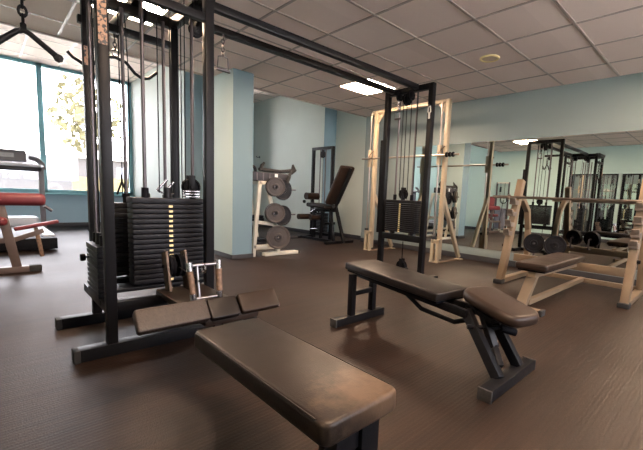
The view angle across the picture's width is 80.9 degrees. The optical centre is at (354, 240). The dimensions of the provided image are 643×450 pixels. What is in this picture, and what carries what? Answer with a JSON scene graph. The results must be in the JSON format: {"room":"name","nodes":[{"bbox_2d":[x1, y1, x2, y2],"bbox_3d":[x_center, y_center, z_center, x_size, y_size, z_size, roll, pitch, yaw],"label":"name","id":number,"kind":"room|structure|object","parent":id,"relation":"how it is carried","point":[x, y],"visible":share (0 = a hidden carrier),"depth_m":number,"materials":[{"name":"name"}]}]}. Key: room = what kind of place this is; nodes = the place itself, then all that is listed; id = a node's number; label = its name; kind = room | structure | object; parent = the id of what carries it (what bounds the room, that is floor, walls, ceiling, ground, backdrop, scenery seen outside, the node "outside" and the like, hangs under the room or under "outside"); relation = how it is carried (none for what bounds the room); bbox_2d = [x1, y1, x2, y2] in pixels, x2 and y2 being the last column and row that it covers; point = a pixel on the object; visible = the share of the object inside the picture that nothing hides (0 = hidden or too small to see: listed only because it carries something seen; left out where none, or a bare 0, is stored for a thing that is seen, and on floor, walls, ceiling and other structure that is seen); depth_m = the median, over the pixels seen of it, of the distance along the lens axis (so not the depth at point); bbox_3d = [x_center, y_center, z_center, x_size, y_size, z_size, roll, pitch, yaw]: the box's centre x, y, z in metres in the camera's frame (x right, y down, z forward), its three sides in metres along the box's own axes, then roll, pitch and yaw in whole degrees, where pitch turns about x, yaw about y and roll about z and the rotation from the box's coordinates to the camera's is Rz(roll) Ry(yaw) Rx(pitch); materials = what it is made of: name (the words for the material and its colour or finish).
{"room":"gym","nodes":[
{"label":"gym","id":0,"kind":"room"},
{"bbox_2d":[5,193,122,222],"bbox_3d":[-6.358,-1.911,7.707,3.160,3.250,0.220,-4,10,-45],"label":"wall","id":1,"kind":"structure","parent":0,"point":[66,208],"depth_m":7.93,"materials":[{"name":"blue paint"}]},
{"bbox_2d":[0,55,134,196],"bbox_3d":[-6.249,-2.232,7.608,3.110,2.580,0.200,-4,10,-45],"label":"window","id":2,"kind":"structure","parent":1,"relation":"in","point":[38,71],"depth_m":7.63,"materials":[{"name":"teal"}]},
{"bbox_2d":[47,222,100,226],"bbox_3d":[-5.247,-0.146,6.710,3.160,0.080,3.165,-4,10,-45],"label":"baseboard","id":3,"kind":"structure","parent":1,"relation":"attached to","point":[67,223],"depth_m":8.06,"materials":[{"name":"grey"}]},
{"bbox_2d":[0,29,274,100],"bbox_3d":[-3.484,-3.319,6.855,6.200,0.006,4.710,-4,10,-45],"label":"trim","id":4,"kind":"structure","parent":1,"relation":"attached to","point":[26,36],"depth_m":6.91,"materials":[{"name":"beige metal"}]},
{"bbox_2d":[0,24,278,102],"bbox_3d":[-3.586,-3.396,7.024,6.700,0.100,5.110,-4,10,-45],"label":"ceiling","id":5,"kind":"structure","parent":0,"point":[19,38],"depth_m":6.98,"materials":[{"name":"tile"}]},
{"bbox_2d":[126,65,202,236],"bbox_3d":[-4.035,-1.861,7.936,0.460,3.300,3.550,-4,10,-45],"label":"wall partition","id":6,"kind":"structure","parent":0,"point":[151,113],"depth_m":7.30,"materials":[{"name":"paint"}]},
{"bbox_2d":[214,68,253,254],"bbox_3d":[-1.710,-1.405,5.175,0.290,3.250,0.720,-4,10,-45],"label":"wall column","id":7,"kind":"structure","parent":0,"point":[234,91],"depth_m":5.00,"materials":[{"name":"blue paint"}]},
{"bbox_2d":[214,250,252,259],"bbox_3d":[-1.779,0.177,5.363,0.320,0.060,0.750,-4,10,-45],"label":"baseboard","id":8,"kind":"structure","parent":7,"relation":"attached to","point":[239,256],"depth_m":5.11,"materials":[{"name":"grey"}]},
{"bbox_2d":[252,103,253,197],"bbox_3d":[-3.624,-2.049,9.459,2.280,3.350,0.220,-4,10,-45],"label":"wall","id":9,"kind":"structure","parent":0,"point":[253,103],"depth_m":10.09,"materials":[{"name":"paint"}]},
{"bbox_2d":[253,96,336,231],"bbox_3d":[-1.580,-1.952,9.403,0.540,3.350,3.150,-4,10,-45],"label":"wall","id":10,"kind":"structure","parent":0,"point":[286,130],"depth_m":8.83,"materials":[{"name":"paint"}]},
{"bbox_2d":[252,223,360,239],"bbox_3d":[-1.257,-0.250,9.049,0.355,0.085,4.090,-4,10,-45],"label":"baseboard","id":11,"kind":"structure","parent":10,"relation":"attached to","point":[358,237],"depth_m":8.62,"materials":[{"name":"grey"}]},
{"bbox_2d":[0,225,642,449],"bbox_3d":[-1.036,0.377,4.716,6.900,0.120,12.800,-4,10,-45],"label":"floor","id":12,"kind":"structure","parent":0,"point":[584,390],"depth_m":2.00,"materials":[{"name":"wood"}]},
{"bbox_2d":[0,148,57,251],"bbox_3d":[-5.152,-0.655,5.414,1.243,1.405,2.155,-4,10,-45],"label":"treadmill","id":13,"kind":"object","parent":12,"relation":"on","point":[48,239],"visible":0.76,"depth_m":5.92,"materials":[{"name":"grey plastic"}]},
{"bbox_2d":[0,192,58,273],"bbox_3d":[-3.718,-0.427,3.530,1.428,1.520,0.665,-4,10,-45],"label":"machine","id":14,"kind":"object","parent":12,"relation":"on","point":[10,199],"visible":1,"depth_m":3.73,"materials":[{"name":"red leather"}]},
{"bbox_2d":[55,0,418,364],"bbox_3d":[-0.565,-0.528,2.898,3.268,2.143,1.958,-4,10,-45],"label":"station","id":15,"kind":"object","parent":12,"relation":"on","point":[144,242],"depth_m":2.25,"materials":[{"name":"black paint"}]},
{"bbox_2d":[0,0,63,62],"bbox_3d":[-1.538,-1.109,1.727,0.305,0.554,0.042,-4,10,-45],"label":"bar","id":16,"kind":"object","parent":15,"relation":"hanging from","point":[10,34],"visible":1,"depth_m":1.74,"materials":[{"name":"black paint"}]},
{"bbox_2d":[87,288,117,305],"bbox_3d":[-1.515,0.330,2.253,0.085,0.032,0.370,-4,10,-45],"label":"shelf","id":17,"kind":"object","parent":15,"relation":"attached to","point":[98,300],"depth_m":2.17,"materials":[{"name":"black metal"}]},
{"bbox_2d":[66,38,156,79],"bbox_3d":[-1.796,-1.384,2.818,0.597,0.264,0.031,-4,10,-45],"label":"bar","id":18,"kind":"object","parent":15,"relation":"hanging from","point":[68,52],"visible":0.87,"depth_m":2.81,"materials":[{"name":"black paint"}]},
{"bbox_2d":[116,175,123,194],"bbox_3d":[-1.523,-0.363,2.460,0.071,0.132,0.011,-4,10,-45],"label":"hook","id":19,"kind":"object","parent":15,"relation":"hanging from","point":[120,185],"visible":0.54,"depth_m":2.45,"materials":[{"name":"black paint"}]},
{"bbox_2d":[117,275,129,281],"bbox_3d":[-1.442,0.240,2.575,0.550,0.020,0.160,-4,10,-45],"label":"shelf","id":20,"kind":"object","parent":15,"relation":"attached to","point":[120,278],"depth_m":2.43,"materials":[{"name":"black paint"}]},
{"bbox_2d":[117,277,202,292],"bbox_3d":[-1.246,0.272,2.378,0.550,0.020,0.160,-4,10,-45],"label":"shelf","id":21,"kind":"object","parent":15,"relation":"attached to","point":[121,287],"depth_m":2.28,"materials":[{"name":"black metal"}]},
{"bbox_2d":[156,179,174,194],"bbox_3d":[-1.220,-0.345,2.424,0.113,0.105,0.018,-4,10,-45],"label":"v-handle","id":22,"kind":"object","parent":15,"relation":"hanging from","point":[164,182],"visible":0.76,"depth_m":2.41,"materials":[{"name":"silver metal"}]},
{"bbox_2d":[252,181,299,256],"bbox_3d":[-1.281,-0.341,5.647,0.810,1.067,0.765,-4,10,-45],"label":"plate rack","id":23,"kind":"object","parent":12,"relation":"on","point":[255,246],"visible":0.32,"depth_m":5.33,"materials":[{"name":"beige metal"}]},
{"bbox_2d":[257,240,266,243],"bbox_3d":[-1.422,0.019,5.495,0.320,0.038,0.320,-4,10,-45],"label":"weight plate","id":24,"kind":"object","parent":23,"relation":"on","point":[258,242],"visible":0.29,"depth_m":5.40,"materials":[{"name":"metal"}]},
{"bbox_2d":[257,237,265,240],"bbox_3d":[-1.427,-0.022,5.483,0.290,0.038,0.290,-4,10,-45],"label":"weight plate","id":25,"kind":"object","parent":24,"relation":"on","point":[258,238],"visible":0.41,"depth_m":5.43,"materials":[{"name":"metal"}]},
{"bbox_2d":[253,165,287,180],"bbox_3d":[-1.305,-0.967,5.445,0.641,0.219,0.289,-4,10,-45],"label":"storage box","id":26,"kind":"object","parent":23,"relation":"on","point":[257,176],"visible":0.58,"depth_m":5.30,"materials":[{"name":"grey"}]},
{"bbox_2d":[258,162,296,183],"bbox_3d":[-1.094,-0.974,5.460,0.646,0.305,0.153,-4,10,-45],"label":"handle bar","id":27,"kind":"object","parent":26,"relation":"on","point":[292,170],"visible":1,"depth_m":5.49,"materials":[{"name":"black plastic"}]},
{"bbox_2d":[264,203,277,222],"bbox_3d":[-1.139,-0.390,5.366,0.288,0.288,0.038,-1,7,-25],"label":"weight plate","id":28,"kind":"object","parent":23,"relation":"on","point":[271,203],"visible":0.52,"depth_m":5.31,"materials":[{"name":"metal"}]},
{"bbox_2d":[265,177,277,196],"bbox_3d":[-1.123,-0.757,5.323,0.276,0.276,0.038,-1,7,-25],"label":"weight plate","id":29,"kind":"object","parent":23,"relation":"on","point":[272,177],"visible":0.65,"depth_m":5.27,"materials":[{"name":"metal"}]},
{"bbox_2d":[266,203,284,222],"bbox_3d":[-1.119,-0.384,5.324,0.276,0.276,0.034,-1,7,-25],"label":"weight plate","id":30,"kind":"object","parent":23,"relation":"on","point":[279,216],"visible":0.97,"depth_m":5.31,"materials":[{"name":"metal"}]},
{"bbox_2d":[266,177,284,195],"bbox_3d":[-1.103,-0.751,5.280,0.264,0.264,0.034,-1,7,-25],"label":"weight plate","id":31,"kind":"object","parent":23,"relation":"on","point":[279,190],"visible":0.97,"depth_m":5.27,"materials":[{"name":"metal"}]},
{"bbox_2d":[266,225,289,248],"bbox_3d":[-1.096,-0.041,5.416,0.344,0.344,0.040,-1,7,-25],"label":"weight plate","id":32,"kind":"object","parent":23,"relation":"on","point":[281,232],"visible":0.94,"depth_m":5.40,"materials":[{"name":"metal"}]},
{"bbox_2d":[275,180,291,199],"bbox_3d":[-1.042,-0.736,5.481,0.300,0.300,0.040,-4,10,-45],"label":"weight plate","id":33,"kind":"object","parent":23,"relation":"on","point":[288,189],"visible":0.38,"depth_m":5.51,"materials":[{"name":"metal"}]},
{"bbox_2d":[277,205,290,225],"bbox_3d":[-1.058,-0.365,5.525,0.300,0.300,0.040,-4,10,-45],"label":"weight plate","id":34,"kind":"object","parent":23,"relation":"on","point":[287,218],"visible":0.35,"depth_m":5.56,"materials":[{"name":"metal"}]},
{"bbox_2d":[195,318,395,449],"bbox_3d":[-0.314,0.553,1.294,0.272,0.400,0.966,-4,10,-45],"label":"bench","id":35,"kind":"object","parent":12,"relation":"on","point":[337,404],"visible":1,"depth_m":1.05,"materials":[{"name":"leather"}]},
{"bbox_2d":[290,146,354,244],"bbox_3d":[-0.556,-0.913,7.307,0.750,1.872,1.449,-4,10,-45],"label":"machine","id":36,"kind":"object","parent":12,"relation":"on","point":[319,222],"visible":1,"depth_m":7.39,"materials":[{"name":"black paint"}]},
{"bbox_2d":[376,82,437,277],"bbox_3d":[0.539,-0.601,4.153,0.600,2.090,0.680,-4,10,-45],"label":"tower","id":37,"kind":"object","parent":12,"relation":"on","point":[400,217],"depth_m":4.10,"materials":[{"name":"black metal"}]},
{"bbox_2d":[362,98,462,262],"bbox_3d":[0.978,-0.907,5.962,0.695,2.310,1.820,-4,10,-45],"label":"machine","id":38,"kind":"object","parent":12,"relation":"on","point":[445,104],"visible":1,"depth_m":5.49,"materials":[{"name":"beige paint"}]},
{"bbox_2d":[330,260,538,404],"bbox_3d":[0.420,0.447,2.339,0.545,0.432,1.326,-3,9,-40],"label":"bench","id":39,"kind":"object","parent":12,"relation":"on","point":[498,312],"visible":1,"depth_m":2.06,"materials":[{"name":"leather"}]},
{"bbox_2d":[493,179,642,316],"bbox_3d":[2.033,-0.032,3.743,1.778,1.193,1.300,-4,10,-45],"label":"weight bench","id":40,"kind":"object","parent":12,"relation":"on","point":[532,267],"visible":0.92,"depth_m":3.74,"materials":[{"name":"beige metal"}]},
{"bbox_2d":[523,234,544,252],"bbox_3d":[2.115,0.037,4.419,0.230,0.232,0.100,6,8,26],"label":"weight plate","id":41,"kind":"object","parent":40,"relation":"on","point":[528,242],"visible":0.98,"depth_m":4.40,"materials":[{"name":"black metal"}]},
{"bbox_2d":[544,236,566,253],"bbox_3d":[2.276,0.063,4.257,0.230,0.232,0.100,6,8,26],"label":"weight plate","id":42,"kind":"object","parent":40,"relation":"on","point":[549,243],"visible":0.94,"depth_m":4.24,"materials":[{"name":"black metal"}]},
{"bbox_2d":[493,194,642,202],"bbox_3d":[2.330,-0.415,3.821,0.059,0.060,1.900,-4,10,-45],"label":"barbell","id":43,"kind":"object","parent":40,"relation":"on","point":[508,196],"visible":0.94,"depth_m":3.90,"materials":[{"name":"silver metal"}]},
{"bbox_2d":[0,0,642,117],"bbox_3d":[0.783,-1.855,2.492,6.400,0.100,7.630,-4,10,-45],"label":"ceiling","id":44,"kind":"structure","parent":0,"point":[418,18],"depth_m":3.69,"materials":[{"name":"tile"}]},
{"bbox_2d":[76,0,170,26],"bbox_3d":[-1.944,-2.003,3.189,0.600,0.008,0.600,-4,10,-45],"label":"recessed light","id":45,"kind":"object","parent":44,"relation":"in","point":[149,7],"visible":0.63,"depth_m":3.29,"materials":[{"name":"white paint"}]},
{"bbox_2d":[339,78,396,94],"bbox_3d":[0.190,-2.159,5.292,0.600,0.008,0.600,-4,10,-45],"label":"recessed light","id":46,"kind":"object","parent":44,"relation":"in","point":[353,86],"visible":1,"depth_m":5.34,"materials":[{"name":"white paint"}]},
{"bbox_2d":[480,54,499,62],"bbox_3d":[1.452,-1.951,4.027,0.206,0.022,0.206,-4,10,-45],"label":"ceiling speaker","id":47,"kind":"object","parent":44,"relation":"attached to","point":[489,58],"visible":1,"depth_m":4.01,"materials":[{"name":"beige"}]},
{"bbox_2d":[482,56,496,60],"bbox_3d":[1.452,-1.949,4.027,0.160,0.008,0.160,-4,10,-45],"label":"grille","id":48,"kind":"object","parent":47,"relation":"attached to","point":[484,58],"depth_m":4.01,"materials":[{"name":"beige"}]},
{"bbox_2d":[333,110,365,235],"bbox_3d":[0.053,-1.714,8.007,0.200,3.350,1.160,-4,10,-45],"label":"wall","id":49,"kind":"structure","parent":0,"point":[350,128],"depth_m":8.00,"materials":[{"name":"paint"}]},
{"bbox_2d":[360,72,642,285],"bbox_3d":[2.929,-0.802,4.804,0.215,2.546,7.630,-4,10,-45],"label":"wall","id":50,"kind":"structure","parent":0,"point":[612,104],"depth_m":5.25,"materials":[{"name":"paint"}]},
{"bbox_2d":[361,232,637,279],"bbox_3d":[2.740,0.315,4.938,0.012,0.111,7.430,-4,10,-45],"label":"trim","id":51,"kind":"structure","parent":50,"relation":"attached to","point":[447,247],"depth_m":5.88,"materials":[{"name":"paint"}]},
{"bbox_2d":[413,130,642,269],"bbox_3d":[3.211,-0.468,4.406,0.006,1.600,6.200,-4,10,-45],"label":"wall mirror","id":52,"kind":"object","parent":50,"relation":"attached to","point":[599,165],"visible":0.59,"depth_m":5.01,"materials":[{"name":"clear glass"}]},
{"label":"outside","id":53,"kind":"structure","parent":0,"visible":0},
{"bbox_2d":[48,175,128,191],"bbox_3d":[-21.705,-4.310,28.832,90.000,1.197,9.956,-4,10,-45],"label":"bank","id":54,"kind":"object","parent":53,"point":[78,183],"visible":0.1,"depth_m":27.70,"materials":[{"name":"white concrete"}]},
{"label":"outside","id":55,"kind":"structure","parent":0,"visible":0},
{"bbox_3d":[-24.628,-4.139,31.810,110.000,0.100,59.750,-4,10,-45],"label":"paving","id":56,"kind":"object","parent":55,"visible":0},
{"bbox_2d":[0,170,72,189],"bbox_3d":[-15.716,-2.798,17.280,4.195,1.439,1.640,-4,10,-45],"label":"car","id":57,"kind":"object","parent":56,"relation":"on","point":[8,178],"visible":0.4,"depth_m":17.04,"materials":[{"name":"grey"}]},
{"bbox_2d":[45,73,126,153],"bbox_3d":[-12.067,-4.672,17.055,2.996,5.548,3.049,-4,10,-45],"label":"street tree","id":58,"kind":"object","parent":56,"relation":"on","point":[78,118],"visible":0.44,"depth_m":16.32,"materials":[{"name":"green plant"}]},
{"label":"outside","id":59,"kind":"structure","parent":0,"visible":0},
{"bbox_3d":[-31.554,-5.318,38.749,110.000,0.040,40.000,-4,10,-45],"label":"verge","id":60,"kind":"object","parent":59,"visible":0},
{"bbox_2d":[0,130,127,178],"bbox_3d":[-30.072,-7.044,32.838,33.000,4.947,7.183,-4,10,-45],"label":"house","id":61,"kind":"structure","parent":60,"relation":"on","point":[62,159],"depth_m":33.07,"materials":[{"name":"grey"}]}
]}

